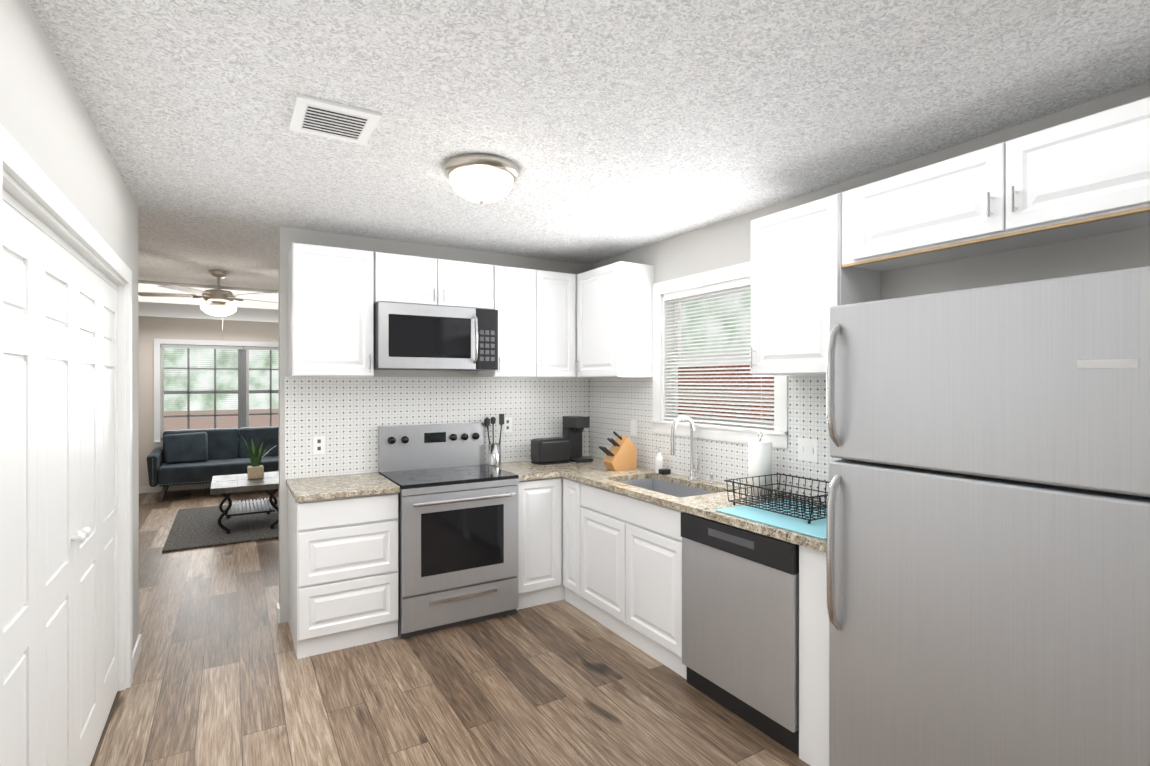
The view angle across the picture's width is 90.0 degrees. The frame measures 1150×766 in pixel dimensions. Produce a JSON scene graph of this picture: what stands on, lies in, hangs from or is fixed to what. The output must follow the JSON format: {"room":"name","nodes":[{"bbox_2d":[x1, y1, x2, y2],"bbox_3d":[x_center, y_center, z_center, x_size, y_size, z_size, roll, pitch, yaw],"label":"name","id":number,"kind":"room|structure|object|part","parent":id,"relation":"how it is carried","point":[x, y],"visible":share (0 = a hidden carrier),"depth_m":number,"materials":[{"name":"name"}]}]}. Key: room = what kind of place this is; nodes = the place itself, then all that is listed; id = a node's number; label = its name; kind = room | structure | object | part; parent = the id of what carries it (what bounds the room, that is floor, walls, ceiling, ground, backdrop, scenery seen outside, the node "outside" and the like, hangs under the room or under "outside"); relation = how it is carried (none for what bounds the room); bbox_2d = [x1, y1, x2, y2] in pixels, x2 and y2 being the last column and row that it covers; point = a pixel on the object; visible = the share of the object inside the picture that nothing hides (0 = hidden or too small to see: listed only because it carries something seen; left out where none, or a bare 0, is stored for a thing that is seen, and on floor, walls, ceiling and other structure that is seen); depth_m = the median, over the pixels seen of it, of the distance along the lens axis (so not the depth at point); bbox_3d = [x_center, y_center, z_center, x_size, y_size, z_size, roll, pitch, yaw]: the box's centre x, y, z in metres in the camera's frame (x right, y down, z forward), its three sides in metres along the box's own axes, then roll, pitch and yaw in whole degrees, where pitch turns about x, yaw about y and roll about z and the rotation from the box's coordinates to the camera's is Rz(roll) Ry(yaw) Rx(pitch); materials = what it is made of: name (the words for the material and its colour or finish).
{"room":"kitchen","nodes":[
{"label":"kitchen","id":0,"kind":"room"},
{"bbox_2d":[0,0,138,648],"bbox_3d":[-1.257,0.270,1.097,0.130,2.514,5.000,0,0,-31],"label":"wall","id":1,"kind":"structure","parent":0,"point":[46,123],"depth_m":1.85,"materials":[{"name":"grey paint"}]},
{"bbox_2d":[3,200,117,765],"bbox_3d":[-1.784,0.532,2.053,0.071,1.963,1.834,0,0,-31],"label":"bifold closet doors","id":2,"kind":"structure","parent":1,"relation":"in","point":[60,434],"depth_m":1.85,"materials":[{"name":"white wood"}]},
{"bbox_2d":[0,124,132,765],"bbox_3d":[-1.808,0.478,2.038,0.146,2.095,2.020,0,0,-31],"label":"trim","id":3,"kind":"structure","parent":1,"relation":"attached to","point":[30,191],"depth_m":2.12,"materials":[{"name":"white wood"}]},
{"bbox_2d":[133,634,141,673],"bbox_3d":[-2.381,1.478,3.114,0.012,0.090,0.412,0,0,-31],"label":"baseboard","id":4,"kind":"structure","parent":1,"relation":"attached to","point":[137,649],"depth_m":3.14,"materials":[{"name":"white wood"}]},
{"bbox_2d":[138,316,278,486],"bbox_3d":[-5.614,0.257,8.186,6.400,2.514,0.140,0,0,-31],"label":"wall","id":5,"kind":"structure","parent":0,"point":[150,328],"depth_m":8.01,"materials":[{"name":"beige paint"}]},
{"bbox_2d":[139,483,210,492],"bbox_3d":[-5.575,1.469,8.122,6.399,0.090,0.012,0,0,-31],"label":"baseboard","id":6,"kind":"structure","parent":5,"relation":"attached to","point":[145,489],"depth_m":8.09,"materials":[{"name":"white"}]},
{"bbox_2d":[154,338,278,446],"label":"window","id":7,"kind":"structure","parent":5,"relation":"in","point":[243,391],"depth_m":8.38,"materials":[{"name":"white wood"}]},
{"bbox_2d":[161,344,278,432],"bbox_3d":[-4.923,0.106,8.539,1.990,1.296,0.033,0,0,-31],"label":"window blinds","id":8,"kind":"object","parent":7,"relation":"attached to","point":[214,347],"visible":0.56,"depth_m":8.32,"materials":[{"name":"grey plastic"}]},
{"bbox_2d":[278,227,588,622],"bbox_3d":[-0.905,0.264,4.292,2.321,2.514,0.120,0,0,-31],"label":"wall","id":9,"kind":"structure","parent":0,"point":[287,236],"depth_m":3.79,"materials":[{"name":"grey paint"}]},
{"bbox_2d":[288,242,373,376],"bbox_3d":[-1.540,-0.438,3.633,0.464,0.794,0.350,0,0,-31],"label":"upper cabinet","id":10,"kind":"object","parent":9,"relation":"attached to","point":[330,311],"visible":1,"depth_m":3.51,"materials":[{"name":"white wood"}]},
{"bbox_2d":[374,252,492,308],"bbox_3d":[-0.990,-0.674,3.962,0.805,0.322,0.350,0,0,-31],"label":"upper cabinet","id":11,"kind":"object","parent":9,"relation":"attached to","point":[400,278],"visible":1,"depth_m":3.82,"materials":[{"name":"white wood"}]},
{"bbox_2d":[374,302,497,370],"bbox_3d":[-0.962,-0.299,3.917,0.801,0.418,0.458,0,0,-31],"label":"microwave","id":12,"kind":"object","parent":11,"relation":"attached to","point":[422,337],"visible":1,"depth_m":3.75,"materials":[{"name":"metal"}]},
{"bbox_2d":[284,377,587,478],"bbox_3d":[-0.868,0.284,4.240,2.280,0.652,0.008,0,0,-31],"label":"tile backsplash","id":13,"kind":"structure","parent":9,"relation":"attached to","point":[346,417],"depth_m":4.03,"materials":[{"name":"white tile"}]},
{"bbox_2d":[313,436,324,453],"bbox_3d":[-1.670,0.405,3.752,0.070,0.115,0.005,0,0,-31],"label":"electrical outlet plate","id":14,"kind":"object","parent":13,"relation":"attached to","point":[318,441],"depth_m":3.75,"materials":[{"name":"white plastic"}]},
{"bbox_2d":[503,417,511,432],"bbox_3d":[-0.521,0.323,4.441,0.070,0.115,0.005,0,0,-31],"label":"electrical outlet plate","id":15,"kind":"object","parent":13,"relation":"attached to","point":[507,426],"depth_m":4.44,"materials":[{"name":"white plastic"}]},
{"bbox_2d":[478,265,578,377],"bbox_3d":[-0.214,-0.439,4.427,0.992,0.794,0.350,0,0,-31],"label":"upper cabinet","id":16,"kind":"object","parent":9,"relation":"attached to","point":[537,323],"visible":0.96,"depth_m":4.22,"materials":[{"name":"white wood"}]},
{"bbox_2d":[90,488,809,765],"bbox_3d":[-2.792,1.547,3.613,6.540,0.050,10.890,0,0,-31],"label":"floor","id":17,"kind":"structure","parent":0,"point":[223,675],"depth_m":2.83,"materials":[{"name":"brown wood"}]},
{"bbox_2d":[147,426,278,501],"bbox_3d":[-4.712,1.086,8.072,2.025,0.864,0.840,0,0,-31],"label":"sofa","id":18,"kind":"object","parent":17,"relation":"on","point":[190,456],"visible":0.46,"depth_m":7.79,"materials":[{"name":"fabric"}]},
{"bbox_2d":[163,432,207,462],"bbox_3d":[-5.263,0.870,7.779,0.514,0.388,0.250,0,0,-31],"label":"pillow","id":19,"kind":"object","parent":18,"relation":"on","point":[184,447],"depth_m":7.75,"materials":[{"name":"fabric"}]},
{"bbox_2d":[162,500,278,552],"bbox_3d":[-3.432,1.506,6.423,1.770,0.022,1.930,0,0,-31],"label":"rug","id":20,"kind":"object","parent":17,"relation":"on","point":[193,528],"visible":0.46,"depth_m":5.91,"materials":[{"name":"grey fabric"}]},
{"bbox_2d":[210,471,278,533],"bbox_3d":[-3.476,1.260,6.146,0.690,0.468,0.900,0,0,-31],"label":"coffee table","id":21,"kind":"object","parent":20,"relation":"on","point":[223,485],"visible":0.92,"depth_m":5.92,"materials":[{"name":"stone"}]},
{"bbox_2d":[242,436,276,479],"bbox_3d":[-3.401,0.796,6.165,0.394,0.460,0.355,0,0,-31],"label":"potted plant","id":22,"kind":"object","parent":21,"relation":"on","point":[255,469],"visible":1,"depth_m":6.16,"materials":[{"name":"green plant"}]},
{"bbox_2d":[288,489,397,658],"bbox_3d":[-1.438,1.085,3.547,0.547,0.874,0.608,0,0,-31],"label":"drawers","id":23,"kind":"object","parent":17,"relation":"on","point":[342,573],"visible":1,"depth_m":3.29,"materials":[{"name":"white wood"}]},
{"bbox_2d":[286,472,399,501],"bbox_3d":[-1.437,0.630,3.533,0.560,0.035,0.633,0,0,-31],"label":"countertop","id":24,"kind":"structure","parent":23,"relation":"on","point":[330,487],"depth_m":3.40,"materials":[{"name":"stone"}]},
{"bbox_2d":[378,422,518,638],"bbox_3d":[-0.843,0.909,3.833,0.756,1.225,0.712,0,0,-31],"label":"range","id":25,"kind":"object","parent":17,"relation":"on","point":[457,531],"visible":1,"depth_m":3.62,"materials":[{"name":"metal"}]},
{"bbox_2d":[516,477,564,609],"bbox_3d":[-0.134,1.084,4.328,0.958,0.874,0.608,0,0,-31],"label":"base cabinet","id":26,"kind":"object","parent":17,"relation":"on","point":[540,542],"visible":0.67,"depth_m":3.92,"materials":[{"name":"white wood"}]},
{"bbox_2d":[563,478,583,611],"bbox_3d":[0.229,1.085,4.064,0.608,0.874,0.251,0,0,-31],"label":"base cabinet","id":27,"kind":"object","parent":17,"relation":"on","point":[572,505],"visible":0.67,"depth_m":3.90,"materials":[{"name":"white wood"}]},
{"bbox_2d":[581,483,686,679],"bbox_3d":[0.554,1.086,3.522,0.608,0.874,1.012,0,0,-31],"label":"base cabinet","id":28,"kind":"object","parent":17,"relation":"on","point":[631,570],"visible":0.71,"depth_m":3.29,"materials":[{"name":"white wood"}]},
{"bbox_2d":[486,416,826,552],"bbox_3d":[0.404,0.528,3.429,0.960,0.648,2.703,0,0,-31],"label":"countertop","id":29,"kind":"structure","parent":28,"relation":"on","point":[692,493],"depth_m":3.56,"materials":[{"name":"stone"}]},
{"bbox_2d":[484,414,503,465],"bbox_3d":[-0.591,0.420,4.259,0.151,0.380,0.100,0,0,-31],"label":"utensil holder","id":30,"kind":"object","parent":29,"relation":"on","point":[494,454],"visible":0.96,"depth_m":4.23,"materials":[{"name":"silver metal"}]},
{"bbox_2d":[531,437,569,464],"bbox_3d":[-0.181,0.516,4.405,0.285,0.187,0.170,0,0,-31],"label":"toaster","id":31,"kind":"object","parent":29,"relation":"on","point":[552,450],"visible":1,"depth_m":4.33,"materials":[{"name":"black plastic"}]},
{"bbox_2d":[563,416,592,462],"bbox_3d":[0.017,0.437,4.527,0.150,0.345,0.245,0,0,-31],"label":"coffee maker","id":32,"kind":"object","parent":29,"relation":"on","point":[573,427],"visible":0.83,"depth_m":4.53,"materials":[{"name":"black plastic"}]},
{"bbox_2d":[599,431,636,470],"bbox_3d":[0.296,0.474,4.056,0.266,0.273,0.110,0,0,-31],"label":"knife block","id":33,"kind":"object","parent":29,"relation":"on","point":[621,453],"visible":1,"depth_m":4.03,"materials":[{"name":"brown wood"}]},
{"bbox_2d":[655,448,663,472],"bbox_3d":[0.571,0.525,3.918,0.065,0.172,0.060,0,0,-31],"label":"soap dispenser","id":34,"kind":"object","parent":29,"relation":"on","point":[659,461],"visible":0.88,"depth_m":3.90,"materials":[{"name":"white plastic"}]},
{"bbox_2d":[659,468,670,474],"bbox_3d":[0.601,0.593,3.854,0.070,0.035,0.050,0,0,-31],"label":"sponge caddy","id":35,"kind":"object","parent":29,"relation":"on","point":[664,471],"visible":1,"depth_m":3.83,"materials":[{"name":"black plastic"}]},
{"bbox_2d":[620,478,714,497],"bbox_3d":[0.543,0.750,3.494,0.424,0.204,0.764,0,0,-31],"label":"sink basin","id":36,"kind":"object","parent":29,"relation":"in","point":[668,486],"depth_m":3.75,"materials":[{"name":"metal"}]},
{"bbox_2d":[671,416,714,483],"bbox_3d":[0.724,0.408,3.542,0.204,0.408,0.215,0,0,-31],"label":"faucet","id":37,"kind":"object","parent":29,"relation":"on","point":[692,479],"depth_m":3.61,"materials":[{"name":"silver metal"}]},
{"bbox_2d":[746,432,774,498],"bbox_3d":[1.001,0.439,3.108,0.150,0.348,0.150,0,0,-31],"label":"paper towel","id":38,"kind":"object","parent":29,"relation":"on","point":[759,457],"visible":0.77,"depth_m":3.06,"materials":[{"name":"white paper"}]},
{"bbox_2d":[715,500,826,539],"bbox_3d":[1.033,0.610,2.627,0.490,0.007,0.590,0,0,-31],"label":"drying mat","id":39,"kind":"object","parent":29,"relation":"on","point":[816,528],"visible":0.38,"depth_m":2.57,"materials":[{"name":"teal"}]},
{"bbox_2d":[724,473,828,523],"bbox_3d":[1.059,0.523,2.718,0.401,0.165,0.569,0,0,-31],"label":"dish rack","id":40,"kind":"object","parent":39,"relation":"on","point":[811,508],"visible":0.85,"depth_m":2.73,"materials":[{"name":"black metal"}]},
{"bbox_2d":[681,512,798,755],"bbox_3d":[0.976,1.088,2.780,0.632,0.872,0.679,0,0,-31],"label":"dishwasher","id":41,"kind":"object","parent":17,"relation":"on","point":[740,622],"visible":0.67,"depth_m":2.56,"materials":[{"name":"metal"}]},
{"bbox_2d":[799,545,828,765],"bbox_3d":[1.210,1.088,2.427,0.607,0.874,0.153,0,0,-31],"label":"cabinet filler","id":42,"kind":"object","parent":17,"relation":"on","point":[813,682],"visible":0.15,"depth_m":2.28,"materials":[{"name":"white wood"}]},
{"bbox_2d":[826,266,1149,765],"bbox_3d":[1.437,0.618,1.928,0.696,1.815,0.916,0,0,-31],"label":"fridge","id":43,"kind":"object","parent":17,"relation":"on","point":[988,553],"visible":1,"depth_m":1.71,"materials":[{"name":"metal"}]},
{"bbox_3d":[0.957,0.347,2.121,0.072,1.138,0.027,0,0,-31],"label":"handle","id":44,"kind":"part","parent":43,"relation":"part of","materials":[{"name":"silver metal"}]},
{"bbox_2d":[27,0,1149,289],"bbox_3d":[-2.792,-1.017,3.608,6.540,0.050,10.890,0,0,-31],"label":"ceiling","id":45,"kind":"structure","parent":0,"point":[611,128],"depth_m":2.01,"materials":[{"name":"white paint"}]},
{"bbox_2d":[138,280,277,321],"bbox_3d":[-4.470,-0.892,6.281,6.388,0.206,1.500,0,0,-31],"label":"soffit beam","id":46,"kind":"structure","parent":45,"relation":"attached to","point":[189,307],"depth_m":6.06,"materials":[{"name":"grey paint"}]},
{"bbox_2d":[138,270,277,338],"bbox_3d":[-3.201,-0.684,5.160,1.219,0.620,1.172,0,0,-31],"label":"ceiling fan","id":47,"kind":"object","parent":45,"relation":"hanging from","point":[218,299],"visible":1,"depth_m":5.04,"materials":[{"name":"silver metal"}]},
{"bbox_2d":[289,93,381,144],"bbox_3d":[-0.905,-0.982,2.162,0.280,0.014,0.300,0,0,-31],"label":"ceiling vent","id":48,"kind":"object","parent":45,"relation":"in","point":[329,119],"visible":1,"depth_m":2.13,"materials":[{"name":"white metal"}]},
{"bbox_2d":[443,153,518,204],"bbox_3d":[-0.428,-0.903,2.640,0.344,0.173,0.344,0,0,-31],"label":"dome ceiling light","id":49,"kind":"object","parent":45,"relation":"attached to","point":[481,178],"visible":1,"depth_m":2.53,"materials":[{"name":"white glass"}]},
{"bbox_2d":[589,82,1149,429],"bbox_3d":[-0.047,0.262,5.255,0.140,2.514,10.890,0,0,-31],"label":"wall","id":50,"kind":"structure","parent":0,"point":[725,243],"depth_m":2.39,"materials":[{"name":"grey paint"}]},
{"bbox_2d":[575,261,653,377],"bbox_3d":[0.275,-0.439,4.234,0.350,0.794,0.541,0,0,-31],"label":"upper cabinet","id":51,"kind":"object","parent":50,"relation":"attached to","point":[615,320],"visible":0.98,"depth_m":4.05,"materials":[{"name":"white wood"}]},
{"bbox_2d":[588,375,840,503],"bbox_3d":[0.814,0.285,3.672,0.009,0.652,2.710,0,0,-31],"label":"tile backsplash","id":52,"kind":"structure","parent":50,"relation":"attached to","point":[613,403],"depth_m":3.61,"materials":[{"name":"white tile"}]},
{"bbox_2d":[631,420,636,435],"bbox_3d":[0.440,0.334,4.288,0.004,0.115,0.070,0,0,-31],"label":"electrical outlet plate","id":53,"kind":"object","parent":52,"relation":"attached to","point":[633,422],"depth_m":4.28,"materials":[{"name":"white plastic"}]},
{"bbox_2d":[798,437,817,462],"bbox_3d":[1.211,0.349,2.996,0.008,0.120,0.120,0,0,-31],"label":"light switch plate","id":54,"kind":"object","parent":52,"relation":"attached to","point":[808,449],"depth_m":2.99,"materials":[{"name":"white plastic"}]},
{"bbox_2d":[651,261,787,448],"bbox_3d":[0.903,-0.175,3.626,0.165,1.055,1.150,0,0,-31],"label":"window","id":55,"kind":"structure","parent":50,"relation":"in","point":[777,436],"depth_m":3.76,"materials":[{"name":"white wood"}]},
{"bbox_2d":[664,280,773,427],"bbox_3d":[0.878,-0.175,3.611,0.034,0.853,0.944,0,0,-31],"label":"window blinds","id":56,"kind":"object","parent":55,"relation":"attached to","point":[746,283],"visible":0.71,"depth_m":3.60,"materials":[{"name":"white plastic"}]},
{"bbox_2d":[750,193,880,375],"bbox_3d":[1.140,-0.436,2.790,0.350,0.794,0.495,0,0,-31],"label":"upper cabinet","id":57,"kind":"object","parent":50,"relation":"attached to","point":[803,280],"visible":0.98,"depth_m":2.67,"materials":[{"name":"white wood"}]},
{"bbox_2d":[842,97,1149,271],"bbox_3d":[1.591,-0.668,2.038,0.350,0.327,1.250,0,0,-31],"label":"upper cabinet","id":58,"kind":"object","parent":50,"relation":"attached to","point":[1087,176],"visible":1,"depth_m":1.97,"materials":[{"name":"white wood"}]},
{"label":"outside","id":59,"kind":"structure","parent":0,"visible":0},
{"bbox_2d":[678,290,773,428],"bbox_3d":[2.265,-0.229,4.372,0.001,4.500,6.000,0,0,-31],"label":"window glass","id":60,"kind":"structure","parent":59,"point":[721,317],"depth_m":5.73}
]}

